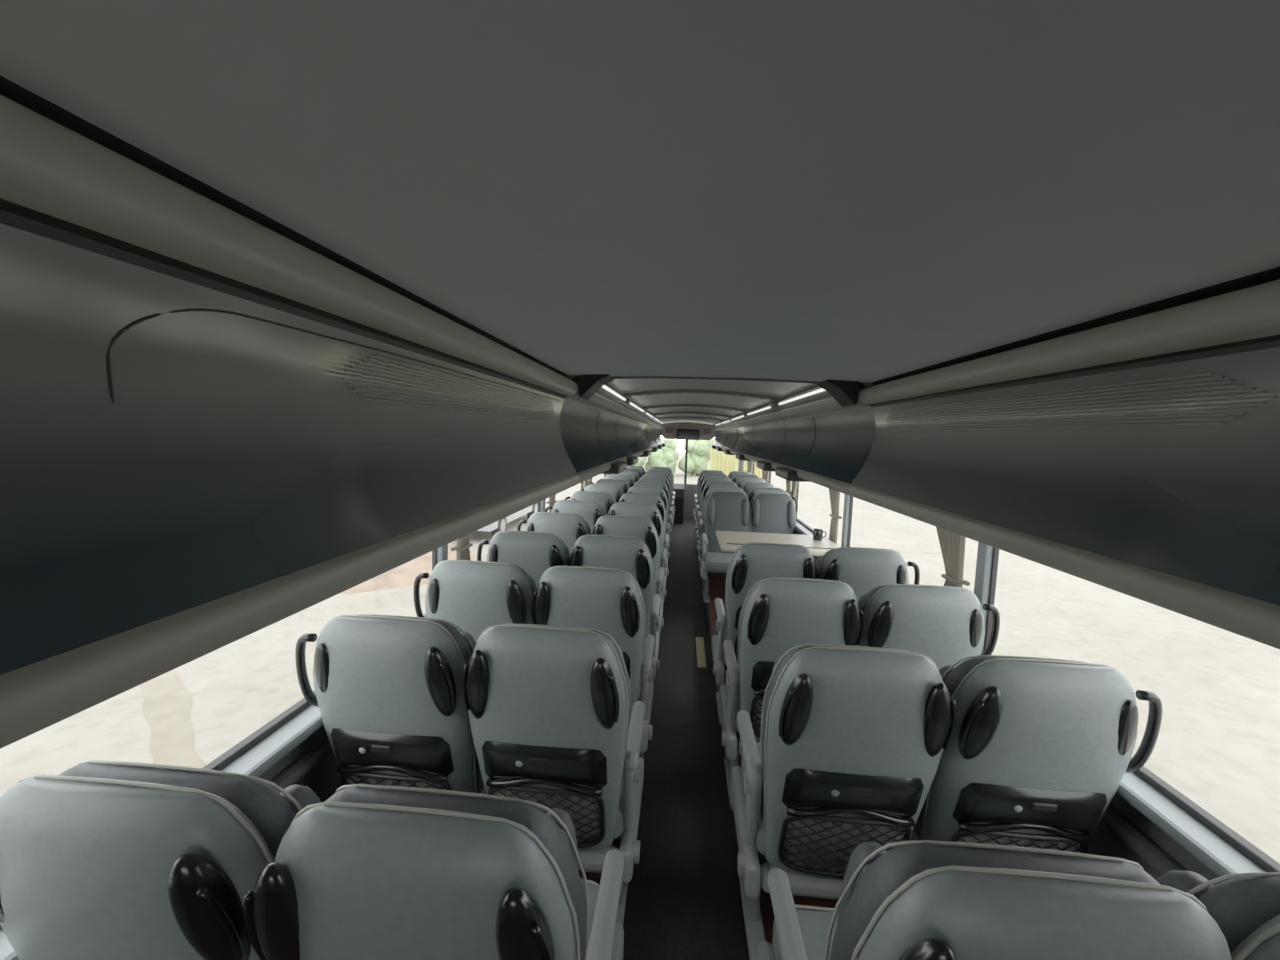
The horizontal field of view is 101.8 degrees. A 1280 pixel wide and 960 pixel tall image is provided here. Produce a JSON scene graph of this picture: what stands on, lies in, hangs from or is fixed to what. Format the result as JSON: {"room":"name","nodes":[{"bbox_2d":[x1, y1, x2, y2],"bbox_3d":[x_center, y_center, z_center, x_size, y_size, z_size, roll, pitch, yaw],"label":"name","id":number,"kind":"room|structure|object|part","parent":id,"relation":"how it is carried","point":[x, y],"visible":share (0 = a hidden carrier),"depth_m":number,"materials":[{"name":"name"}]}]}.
{"room":"vehicle interior","nodes":[
{"label":"vehicle interior","id":0,"kind":"room"},
{"bbox_2d":[258,725,341,802],"bbox_3d":[-0.794,0.663,5.106,0.105,2.100,12.700,2,5,5],"label":"wall","id":1,"kind":"structure","parent":0,"point":[313,764],"depth_m":1.67,"materials":[{"name":"plastic"}]},
{"bbox_2d":[0,614,425,959],"bbox_3d":[-0.731,0.061,5.050,0.130,0.798,12.700,2,5,5],"label":"trim","id":2,"kind":"structure","parent":1,"relation":"attached to","point":[255,754],"depth_m":1.43,"materials":[{"name":"grey metal"}]},
{"bbox_3d":[-0.731,0.061,5.050,0.130,0.798,12.700,2,5,5],"label":"sill","id":3,"kind":"part","parent":2,"relation":"part of","materials":[{"name":"grey"}]},
{"bbox_2d":[451,533,472,560],"bbox_3d":[-0.896,0.251,2.758,0.060,0.672,0.356,2,5,5],"label":"window curtain","id":4,"kind":"object","parent":1,"relation":"hanging from","point":[462,546],"visible":0.15,"depth_m":2.63,"materials":[{"name":"fabric"}]},
{"bbox_2d":[546,494,556,511],"bbox_3d":[-0.746,0.098,4.566,0.060,0.672,0.356,2,5,5],"label":"window curtain","id":5,"kind":"object","parent":1,"relation":"hanging from","point":[552,500],"visible":0.14,"depth_m":4.42,"materials":[{"name":"fabric"}]},
{"bbox_2d":[582,480,588,490],"bbox_3d":[-0.636,-0.014,5.897,0.060,0.672,0.356,2,5,5],"label":"window curtain","id":6,"kind":"object","parent":1,"relation":"hanging from","point":[585,484],"visible":0.14,"depth_m":5.97,"materials":[{"name":"fabric"}]},
{"bbox_2d":[432,544,447,570],"bbox_3d":[-0.966,0.275,2.520,0.050,0.720,0.092,2,5,5],"label":"pillar","id":7,"kind":"structure","parent":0,"point":[440,554],"depth_m":2.49,"materials":[{"name":"grey metal"}]},
{"bbox_2d":[538,499,545,511],"bbox_3d":[-0.816,0.122,4.327,0.050,0.720,0.092,2,5,5],"label":"pillar","id":8,"kind":"structure","parent":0,"point":[541,505],"depth_m":4.30,"materials":[{"name":"grey metal"}]},
{"bbox_2d":[578,871,601,884],"bbox_3d":[-0.372,1.338,4.353,1.008,0.154,11.140,2,5,5],"label":"floor","id":9,"kind":"structure","parent":0,"point":[596,877],"depth_m":1.94,"materials":[{"name":"red laminate"}]},
{"bbox_2d":[0,760,320,959],"bbox_3d":[-0.791,0.979,1.112,0.514,1.106,0.693,3,5,7],"label":"seat","id":10,"kind":"object","parent":9,"relation":"on","point":[100,860],"visible":0.81,"depth_m":0.75,"materials":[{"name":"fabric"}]},
{"bbox_2d":[295,614,485,793],"bbox_3d":[-0.733,0.918,1.822,0.514,1.106,0.693,3,5,7],"label":"seat","id":11,"kind":"object","parent":9,"relation":"on","point":[388,697],"visible":0.53,"depth_m":1.49,"materials":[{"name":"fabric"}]},
{"bbox_2d":[244,784,623,959],"bbox_3d":[-0.302,0.999,1.064,0.520,1.106,0.693,2,5,5],"label":"seat","id":12,"kind":"object","parent":9,"relation":"on","point":[364,872],"visible":1,"depth_m":0.71,"materials":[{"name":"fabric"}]},
{"bbox_2d":[413,560,536,642],"bbox_3d":[-0.678,0.862,2.487,0.514,1.106,0.693,3,5,7],"label":"seat","id":13,"kind":"object","parent":9,"relation":"on","point":[474,596],"visible":0.3,"depth_m":2.13,"materials":[{"name":"fabric"}]},
{"bbox_2d":[477,530,569,587],"bbox_3d":[-0.622,0.805,3.163,0.514,1.106,0.693,3,5,7],"label":"seat","id":14,"kind":"object","parent":9,"relation":"on","point":[535,552],"visible":0.3,"depth_m":2.79,"materials":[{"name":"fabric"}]},
{"bbox_2d":[462,623,644,924],"bbox_3d":[-0.243,0.939,1.774,0.520,1.106,0.693,2,5,5],"label":"seat","id":15,"kind":"object","parent":9,"relation":"on","point":[547,706],"visible":0.86,"depth_m":1.46,"materials":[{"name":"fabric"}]},
{"bbox_2d":[517,512,591,553],"bbox_3d":[-0.565,0.747,3.848,0.514,1.106,0.693,3,5,7],"label":"seat","id":16,"kind":"object","parent":9,"relation":"on","point":[569,527],"visible":0.21,"depth_m":3.48,"materials":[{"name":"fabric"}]},
{"bbox_2d":[544,500,604,532],"bbox_3d":[-0.508,0.689,4.533,0.514,1.106,0.693,3,5,7],"label":"seat","id":17,"kind":"object","parent":9,"relation":"on","point":[591,511],"visible":0.18,"depth_m":4.16,"materials":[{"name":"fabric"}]},
{"bbox_2d":[564,491,614,514],"bbox_3d":[-0.452,0.631,5.218,0.514,1.106,0.693,3,5,7],"label":"seat","id":18,"kind":"object","parent":9,"relation":"on","point":[605,500],"visible":0.17,"depth_m":4.84,"materials":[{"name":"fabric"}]},
{"bbox_2d":[531,566,654,757],"bbox_3d":[-0.188,0.882,2.440,0.520,1.106,0.693,2,5,5],"label":"seat","id":19,"kind":"object","parent":9,"relation":"on","point":[610,601],"visible":0.41,"depth_m":2.09,"materials":[{"name":"fabric"}]},
{"bbox_2d":[579,484,622,502],"bbox_3d":[-0.395,0.573,5.904,0.514,1.106,0.693,3,5,7],"label":"seat","id":20,"kind":"object","parent":9,"relation":"on","point":[615,491],"visible":0.14,"depth_m":5.53,"materials":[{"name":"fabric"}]},
{"bbox_2d":[592,479,629,493],"bbox_3d":[-0.338,0.515,6.589,0.514,1.106,0.693,3,5,7],"label":"seat","id":21,"kind":"object","parent":9,"relation":"on","point":[622,484],"visible":0.16,"depth_m":6.22,"materials":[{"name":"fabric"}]},
{"bbox_2d":[568,535,660,679],"bbox_3d":[-0.132,0.825,3.115,0.520,1.106,0.693,2,5,5],"label":"seat","id":22,"kind":"object","parent":9,"relation":"on","point":[631,555],"visible":0.41,"depth_m":2.76,"materials":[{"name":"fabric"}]},
{"bbox_2d":[604,475,634,486],"bbox_3d":[-0.282,0.457,7.274,0.514,1.106,0.693,3,5,7],"label":"seat","id":23,"kind":"object","parent":9,"relation":"on","point":[627,478],"visible":0.13,"depth_m":6.90,"materials":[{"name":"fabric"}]},
{"bbox_2d":[612,471,638,482],"bbox_3d":[-0.225,0.399,7.959,0.514,1.106,0.693,3,5,7],"label":"seat","id":24,"kind":"object","parent":9,"relation":"on","point":[633,475],"visible":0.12,"depth_m":7.58,"materials":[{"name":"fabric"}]},
{"bbox_2d":[592,515,663,633],"bbox_3d":[-0.076,0.767,3.800,0.520,1.106,0.693,2,5,5],"label":"seat","id":25,"kind":"object","parent":9,"relation":"on","point":[643,528],"visible":0.31,"depth_m":3.44,"materials":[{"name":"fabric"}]},
{"bbox_2d":[624,468,642,478],"bbox_3d":[-0.168,0.341,8.644,0.514,1.106,0.693,3,5,7],"label":"seat","id":26,"kind":"object","parent":9,"relation":"on","point":[639,473],"visible":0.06,"depth_m":8.27,"materials":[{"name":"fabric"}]},
{"bbox_2d":[627,466,645,474],"bbox_3d":[-0.112,0.283,9.330,0.514,1.106,0.693,3,5,7],"label":"seat","id":27,"kind":"object","parent":9,"relation":"on","point":[642,469],"visible":0.04,"depth_m":8.96,"materials":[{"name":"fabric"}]},
{"bbox_2d":[608,502,666,601],"bbox_3d":[-0.019,0.709,4.486,0.520,1.106,0.693,2,5,5],"label":"seat","id":28,"kind":"object","parent":9,"relation":"on","point":[647,510],"visible":0.33,"depth_m":4.13,"materials":[{"name":"fabric"}]},
{"bbox_2d":[619,493,668,578],"bbox_3d":[0.038,0.651,5.171,0.520,1.106,0.693,2,5,5],"label":"seat","id":29,"kind":"object","parent":9,"relation":"on","point":[654,499],"visible":0.27,"depth_m":4.82,"materials":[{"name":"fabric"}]},
{"bbox_2d":[627,486,670,561],"bbox_3d":[0.094,0.593,5.856,0.520,1.106,0.693,2,5,5],"label":"seat","id":30,"kind":"object","parent":9,"relation":"on","point":[659,491],"visible":0.22,"depth_m":5.51,"materials":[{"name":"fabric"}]},
{"bbox_2d":[634,480,671,544],"bbox_3d":[0.151,0.535,6.541,0.520,1.106,0.693,2,5,5],"label":"seat","id":31,"kind":"object","parent":9,"relation":"on","point":[660,484],"visible":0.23,"depth_m":6.20,"materials":[{"name":"fabric"}]},
{"bbox_2d":[639,476,672,535],"bbox_3d":[0.208,0.477,7.226,0.520,1.106,0.693,2,5,5],"label":"seat","id":32,"kind":"object","parent":9,"relation":"on","point":[649,478],"visible":0.19,"depth_m":6.88,"materials":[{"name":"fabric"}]},
{"bbox_2d":[643,472,673,526],"bbox_3d":[0.264,0.419,7.912,0.520,1.106,0.693,2,5,5],"label":"seat","id":33,"kind":"object","parent":9,"relation":"on","point":[667,476],"visible":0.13,"depth_m":7.57,"materials":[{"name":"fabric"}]},
{"bbox_2d":[646,469,674,518],"bbox_3d":[0.321,0.361,8.597,0.520,1.106,0.693,2,5,5],"label":"seat","id":34,"kind":"object","parent":9,"relation":"on","point":[650,470],"visible":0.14,"depth_m":8.25,"materials":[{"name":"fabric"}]},
{"bbox_2d":[649,467,674,512],"bbox_3d":[0.378,0.303,9.282,0.520,1.106,0.693,2,5,5],"label":"seat","id":35,"kind":"object","parent":9,"relation":"on","point":[658,468],"visible":0.11,"depth_m":8.94,"materials":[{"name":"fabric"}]},
{"bbox_2d":[0,0,1279,383],"bbox_3d":[0.125,-0.254,0.179,0.990,0.117,3.219,2,5,5],"label":"ceiling","id":36,"kind":"structure","parent":0,"point":[796,191],"depth_m":0.36,"materials":[{"name":"plastic"}]},
{"bbox_2d":[578,374,613,399],"bbox_3d":[-0.149,-0.324,1.798,0.104,0.087,0.140,2,5,5],"label":"bracket","id":37,"kind":"object","parent":36,"relation":"attached to","point":[589,384],"visible":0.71,"depth_m":1.73,"materials":[{"name":"black plastic"}]},
{"bbox_2d":[816,379,859,406],"bbox_3d":[0.655,-0.292,1.734,0.104,0.087,0.140,2,5,5],"label":"bracket","id":38,"kind":"object","parent":36,"relation":"attached to","point":[844,392],"visible":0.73,"depth_m":1.67,"materials":[{"name":"black plastic"}]},
{"bbox_2d":[623,519,748,959],"bbox_3d":[0.416,1.399,5.069,2.480,0.040,12.700,2,5,5],"label":"floor","id":39,"kind":"structure","parent":0,"point":[684,900],"depth_m":2.50,"materials":[{"name":"carpet"}]},
{"bbox_2d":[673,484,683,523],"bbox_3d":[0.338,0.438,10.872,1.150,0.860,0.825,2,5,5],"label":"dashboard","id":40,"kind":"object","parent":39,"relation":"on","point":[678,488],"visible":0.04,"depth_m":10.59,"materials":[{"name":"black plastic"}]},
{"bbox_2d":[696,637,706,667],"bbox_3d":[0.509,1.438,4.359,0.070,0.012,0.600,2,5,5],"label":"floor strip","id":41,"kind":"object","parent":39,"relation":"on","point":[701,659],"visible":1,"depth_m":4.32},
{"bbox_2d":[660,422,743,518],"bbox_3d":[0.976,-0.232,11.309,2.580,2.240,0.060,2,5,5],"label":"wall","id":42,"kind":"structure","parent":0,"point":[690,490],"depth_m":11.31,"materials":[{"name":"plastic"}]},
{"bbox_2d":[607,379,815,424],"bbox_3d":[0.647,-0.842,6.471,1.004,0.116,9.500,2,5,5],"label":"ceiling","id":43,"kind":"structure","parent":0,"point":[704,401],"depth_m":3.31,"materials":[{"name":"plastic"}]},
{"bbox_2d":[601,384,662,423],"bbox_3d":[0.100,-0.694,5.542,0.033,0.030,7.280,2,5,5],"label":"ceiling light strip","id":44,"kind":"object","parent":43,"relation":"attached to","point":[605,387],"visible":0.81,"depth_m":3.04,"materials":[{"name":"white plastic"}]},
{"bbox_2d":[662,423,714,439],"bbox_3d":[0.888,-0.890,9.604,0.960,0.280,0.110,2,5,5],"label":"bulkhead","id":45,"kind":"object","parent":43,"relation":"attached to","point":[706,432],"visible":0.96,"depth_m":9.57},
{"bbox_2d":[677,429,698,439],"bbox_3d":[0.879,-0.833,9.519,0.400,0.190,0.109,2,5,5],"label":"monitor","id":46,"kind":"object","parent":45,"relation":"attached to","point":[683,434],"visible":1,"depth_m":9.47,"materials":[{"name":"black plastic"}]},
{"bbox_2d":[715,387,825,425],"bbox_3d":[1.028,-0.657,5.468,0.033,0.030,7.280,2,5,5],"label":"ceiling light strip","id":47,"kind":"object","parent":43,"relation":"attached to","point":[818,390],"visible":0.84,"depth_m":2.81,"materials":[{"name":"white plastic"}]},
{"bbox_2d":[696,534,837,944],"bbox_3d":[1.084,1.396,4.238,1.008,0.154,11.140,2,5,5],"label":"floor","id":48,"kind":"structure","parent":0,"point":[716,589],"depth_m":1.90,"materials":[{"name":"red laminate"}]},
{"bbox_2d":[693,470,723,533],"bbox_3d":[1.177,0.365,8.879,0.520,1.106,0.693,2,5,5],"label":"seat","id":49,"kind":"object","parent":48,"relation":"on","point":[703,471],"visible":0.22,"depth_m":8.56,"materials":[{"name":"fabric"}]},
{"bbox_2d":[694,473,726,541],"bbox_3d":[1.121,0.422,8.204,0.520,1.106,0.693,2,5,5],"label":"seat","id":50,"kind":"object","parent":48,"relation":"on","point":[704,475],"visible":0.22,"depth_m":7.88,"materials":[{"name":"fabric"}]},
{"bbox_2d":[695,476,731,549],"bbox_3d":[1.065,0.479,7.528,0.520,1.106,0.693,2,5,5],"label":"seat","id":51,"kind":"object","parent":48,"relation":"on","point":[709,478],"visible":0.15,"depth_m":7.20,"materials":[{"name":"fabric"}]},
{"bbox_2d":[696,481,736,558],"bbox_3d":[1.009,0.536,6.853,0.520,1.106,0.693,2,5,5],"label":"seat","id":52,"kind":"object","parent":48,"relation":"on","point":[709,484],"visible":0.29,"depth_m":6.52,"materials":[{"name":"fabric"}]},
{"bbox_2d":[698,486,741,576],"bbox_3d":[0.953,0.594,6.178,0.520,1.106,0.693,2,5,5],"label":"seat","id":53,"kind":"object","parent":48,"relation":"on","point":[702,530],"visible":0.19,"depth_m":6.03,"materials":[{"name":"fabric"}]},
{"bbox_2d":[699,488,750,602],"bbox_3d":[0.885,0.663,5.357,0.520,1.106,0.693,2,5,5],"label":"seat","id":54,"kind":"object","parent":48,"relation":"on","point":[726,509],"visible":0.76,"depth_m":5.42,"materials":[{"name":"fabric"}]},
{"bbox_2d":[728,471,752,479],"bbox_3d":[1.667,0.384,8.849,0.514,1.106,0.693,2,5,2],"label":"seat","id":55,"kind":"object","parent":48,"relation":"on","point":[731,474],"visible":0.12,"depth_m":8.49,"materials":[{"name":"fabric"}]},
{"bbox_2d":[732,474,757,482],"bbox_3d":[1.611,0.441,8.173,0.514,1.106,0.693,2,5,2],"label":"seat","id":56,"kind":"object","parent":48,"relation":"on","point":[736,477],"visible":0.13,"depth_m":7.81,"materials":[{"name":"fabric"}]},
{"bbox_2d":[736,478,765,487],"bbox_3d":[1.556,0.498,7.498,0.514,1.106,0.693,2,5,2],"label":"seat","id":57,"kind":"object","parent":48,"relation":"on","point":[741,481],"visible":0.12,"depth_m":7.13,"materials":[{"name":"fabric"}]},
{"bbox_2d":[741,482,774,494],"bbox_3d":[1.500,0.555,6.823,0.514,1.106,0.693,2,5,2],"label":"seat","id":58,"kind":"object","parent":48,"relation":"on","point":[748,486],"visible":0.07,"depth_m":6.46,"materials":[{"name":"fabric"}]},
{"bbox_2d":[712,543,817,725],"bbox_3d":[0.694,0.858,3.050,0.520,1.106,0.693,2,5,5],"label":"seat","id":59,"kind":"object","parent":48,"relation":"on","point":[751,563],"visible":0.46,"depth_m":2.71,"materials":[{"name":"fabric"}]},
{"bbox_2d":[747,487,790,503],"bbox_3d":[1.444,0.613,6.147,0.514,1.106,0.693,2,5,2],"label":"seat","id":60,"kind":"object","parent":48,"relation":"on","point":[751,493],"visible":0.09,"depth_m":5.80,"materials":[{"name":"fabric"}]},
{"bbox_2d":[750,490,797,533],"bbox_3d":[1.375,0.683,5.309,0.514,1.106,0.693,3,5,7],"label":"seat","id":61,"kind":"object","parent":48,"relation":"on","point":[772,511],"visible":0.43,"depth_m":5.40,"materials":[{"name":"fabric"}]},
{"bbox_2d":[716,531,838,555],"bbox_3d":[1.044,0.902,4.058,0.900,0.876,0.660,2,5,5],"label":"folding table","id":62,"kind":"object","parent":48,"relation":"on","point":[729,541],"visible":0.39,"depth_m":4.02,"materials":[{"name":"beige laminate"}]},
{"bbox_2d":[813,528,825,540],"bbox_3d":[1.411,0.429,4.093,0.094,0.090,0.071,5,6,34],"label":"coffee mug","id":63,"kind":"object","parent":62,"relation":"on","point":[817,532],"visible":1,"depth_m":4.07,"materials":[{"name":"black ceramic"}]},
{"bbox_2d":[719,577,863,810],"bbox_3d":[0.639,0.915,2.374,0.520,1.106,0.693,2,5,5],"label":"seat","id":64,"kind":"object","parent":48,"relation":"on","point":[778,615],"visible":0.62,"depth_m":2.04,"materials":[{"name":"fabric"}]},
{"bbox_2d":[731,644,956,959],"bbox_3d":[0.583,0.973,1.699,0.520,1.106,0.693,2,5,5],"label":"seat","id":65,"kind":"object","parent":48,"relation":"on","point":[853,739],"visible":0.88,"depth_m":1.39,"materials":[{"name":"fabric"}]},
{"bbox_2d":[816,547,919,601],"bbox_3d":[1.185,0.877,3.019,0.514,1.106,0.693,2,5,2],"label":"seat","id":66,"kind":"object","parent":48,"relation":"on","point":[862,569],"visible":0.24,"depth_m":2.65,"materials":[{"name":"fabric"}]},
{"bbox_2d":[858,584,999,669],"bbox_3d":[1.129,0.934,2.344,0.514,1.106,0.693,2,5,2],"label":"seat","id":67,"kind":"object","parent":48,"relation":"on","point":[943,624],"visible":0.37,"depth_m":1.99,"materials":[{"name":"fabric"}]},
{"bbox_2d":[757,840,1231,959],"bbox_3d":[0.524,1.033,0.989,0.520,1.106,0.693,2,5,5],"label":"seat","id":68,"kind":"object","parent":48,"relation":"on","point":[913,900],"visible":1,"depth_m":0.66,"materials":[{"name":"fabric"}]},
{"bbox_2d":[910,655,1161,853],"bbox_3d":[1.074,0.992,1.669,0.514,1.106,0.693,2,5,2],"label":"seat","id":69,"kind":"object","parent":48,"relation":"on","point":[1039,749],"visible":0.59,"depth_m":1.34,"materials":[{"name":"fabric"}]},
{"bbox_2d":[1156,870,1279,959],"bbox_3d":[1.015,1.052,0.959,0.514,1.106,0.693,2,5,2],"label":"seat","id":70,"kind":"object","parent":48,"relation":"on","point":[1245,907],"visible":0.48,"depth_m":0.71,"materials":[{"name":"fabric"}]},
{"bbox_2d":[795,529,1223,885],"bbox_3d":[1.672,0.761,4.911,0.105,2.100,12.700,2,5,5],"label":"wall","id":71,"kind":"structure","parent":0,"point":[1123,832],"depth_m":1.42,"materials":[{"name":"plastic"}]},
{"bbox_2d":[749,461,752,472],"bbox_3d":[1.986,-0.219,9.238,0.060,0.672,0.356,2,5,5],"label":"window curtain","id":72,"kind":"object","parent":71,"relation":"hanging from","point":[751,462],"visible":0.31,"depth_m":9.29,"materials":[{"name":"fabric"}]},
{"bbox_2d":[764,471,769,482],"bbox_3d":[1.839,-0.068,7.450,0.060,0.672,0.356,2,5,5],"label":"window curtain","id":73,"kind":"object","parent":71,"relation":"hanging from","point":[766,472],"visible":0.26,"depth_m":7.51,"materials":[{"name":"fabric"}]},
{"bbox_2d":[785,480,790,493],"bbox_3d":[1.727,0.046,6.099,0.060,0.672,0.356,2,5,5],"label":"window curtain","id":74,"kind":"object","parent":71,"relation":"hanging from","point":[788,483],"visible":0.18,"depth_m":5.95,"materials":[{"name":"fabric"}]},
{"bbox_2d":[790,481,797,505],"bbox_3d":[1.687,0.087,5.613,0.060,0.672,0.356,2,5,5],"label":"window curtain","id":75,"kind":"object","parent":71,"relation":"hanging from","point":[794,483],"visible":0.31,"depth_m":5.67,"materials":[{"name":"fabric"}]},
{"bbox_2d":[796,482,798,501],"bbox_3d":[1.756,0.074,5.853,0.050,0.720,0.092,2,5,5],"label":"pillar","id":76,"kind":"structure","parent":71,"relation":"attached to","point":[797,491],"depth_m":5.81,"materials":[{"name":"grey metal"}]},
{"bbox_2d":[829,488,841,543],"bbox_3d":[1.575,0.202,4.262,0.060,0.672,0.356,2,5,5],"label":"window curtain","id":77,"kind":"object","parent":71,"relation":"hanging from","point":[834,495],"visible":0.63,"depth_m":4.13,"materials":[{"name":"fabric"}]},
{"bbox_2d":[841,494,852,546],"bbox_3d":[1.604,0.230,4.015,0.050,0.720,0.092,2,5,5],"label":"pillar","id":78,"kind":"structure","parent":71,"relation":"attached to","point":[848,500],"depth_m":3.99,"materials":[{"name":"grey metal"}]},
{"bbox_2d":[936,527,969,587],"bbox_3d":[1.424,0.356,2.434,0.060,0.672,0.356,2,5,5],"label":"window curtain","id":79,"kind":"object","parent":71,"relation":"hanging from","point":[952,545],"visible":0.41,"depth_m":2.33,"materials":[{"name":"fabric"}]},
{"bbox_2d":[974,542,998,652],"bbox_3d":[1.453,0.384,2.188,0.050,0.720,0.092,2,5,5],"label":"pillar","id":80,"kind":"structure","parent":71,"relation":"attached to","point":[987,556],"depth_m":2.16,"materials":[{"name":"grey metal"}]},
{"bbox_2d":[796,517,1279,880],"bbox_3d":[1.649,0.156,4.861,0.130,0.798,12.700,2,5,5],"label":"trim","id":81,"kind":"structure","parent":71,"relation":"attached to","point":[1212,842],"depth_m":1.24,"materials":[{"name":"grey metal"}]},
{"bbox_3d":[1.649,0.156,4.861,0.130,0.798,12.700,2,5,5],"label":"sill","id":82,"kind":"part","parent":81,"relation":"part of","materials":[{"name":"grey plastic"}]},
{"label":"outside","id":83,"kind":"structure","parent":0,"visible":0},
{"bbox_2d":[0,452,1279,862],"bbox_3d":[1.607,1.508,20.134,160.000,0.100,160.000,2,5,5],"label":"ground","id":84,"kind":"structure","parent":83,"point":[1217,744],"depth_m":7.11,"materials":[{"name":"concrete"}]},
{"bbox_2d":[140,670,206,767],"bbox_3d":[-3.989,2.628,4.580,5.600,0.001,0.487,6,7,42],"label":"ground patch","id":85,"kind":"object","parent":84,"relation":"on","point":[167,703],"visible":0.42,"depth_m":5.45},
{"bbox_2d":[339,545,483,593],"bbox_3d":[-7.275,1.658,12.020,7.000,0.448,5.000,2,5,5],"label":"heap","id":86,"kind":"object","parent":84,"relation":"on","point":[404,575],"visible":0.09,"depth_m":10.66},
{"bbox_2d":[477,503,537,536],"bbox_3d":[-4.828,0.469,16.953,1.968,2.100,5.240,2,5,5],"label":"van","id":87,"kind":"object","parent":84,"relation":"on","point":[500,525],"visible":0.2,"depth_m":15.58,"materials":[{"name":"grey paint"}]},
{"bbox_2d":[633,457,646,466],"bbox_3d":[-0.947,-2.576,40.331,3.083,4.380,3.538,2,5,5],"label":"leafy tree","id":88,"kind":"object","parent":84,"relation":"on","point":[641,460],"visible":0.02,"depth_m":39.44,"materials":[{"name":"green plant"}]},
{"bbox_2d":[644,439,678,473],"bbox_3d":[1.726,-1.787,40.898,2.638,3.093,2.266,2,5,5],"label":"leafy tree","id":89,"kind":"object","parent":84,"relation":"on","point":[667,456],"visible":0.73,"depth_m":40.20,"materials":[{"name":"green plant"}]},
{"bbox_2d":[678,437,714,475],"bbox_3d":[4.670,-2.005,41.623,2.737,3.391,2.836,4,5,23],"label":"leafy tree","id":90,"kind":"object","parent":84,"relation":"on","point":[698,459],"visible":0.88,"depth_m":40.96,"materials":[{"name":"green plant"}]},
{"bbox_2d":[710,448,761,477],"bbox_3d":[5.821,-0.719,31.646,3.000,2.610,2.470,2,5,5],"label":"shipping container","id":91,"kind":"object","parent":84,"relation":"on","point":[719,461],"visible":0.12,"depth_m":30.48,"materials":[{"name":"yellow metal"}]},
{"bbox_3d":[-0.775,-0.593,4.998,0.060,0.540,12.700,2,5,5],"label":"wall","id":92,"kind":"structure","parent":0,"visible":0},
{"bbox_2d":[0,75,579,748],"bbox_3d":[-0.728,-0.123,0.224,0.805,0.522,3.135,2,5,5],"label":"luggage rack","id":93,"kind":"object","parent":92,"relation":"attached to","point":[219,424],"visible":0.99,"depth_m":0.41,"materials":[{"name":"plastic"}]},
{"bbox_2d":[560,374,664,483],"bbox_3d":[-0.254,-0.574,5.684,0.850,0.542,7.855,2,5,5],"label":"luggage rack","id":94,"kind":"object","parent":92,"relation":"attached to","point":[602,433],"visible":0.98,"depth_m":2.53,"materials":[{"name":"plastic"}]},
{"bbox_3d":[1.736,-0.492,4.799,0.060,0.540,12.700,2,5,5],"label":"wall","id":95,"kind":"structure","parent":0,"visible":0},
{"bbox_2d":[711,382,875,495],"bbox_3d":[1.360,-0.510,5.556,0.790,0.542,7.855,2,5,5],"label":"luggage rack","id":96,"kind":"object","parent":95,"relation":"attached to","point":[816,439],"visible":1,"depth_m":2.44,"materials":[{"name":"plastic"}]},
{"bbox_2d":[848,266,1279,648],"bbox_3d":[0.930,-0.057,0.092,0.745,0.522,3.135,2,5,5],"label":"luggage rack","id":97,"kind":"object","parent":95,"relation":"attached to","point":[1133,452],"visible":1,"depth_m":0.70,"materials":[{"name":"plastic"}]}
]}

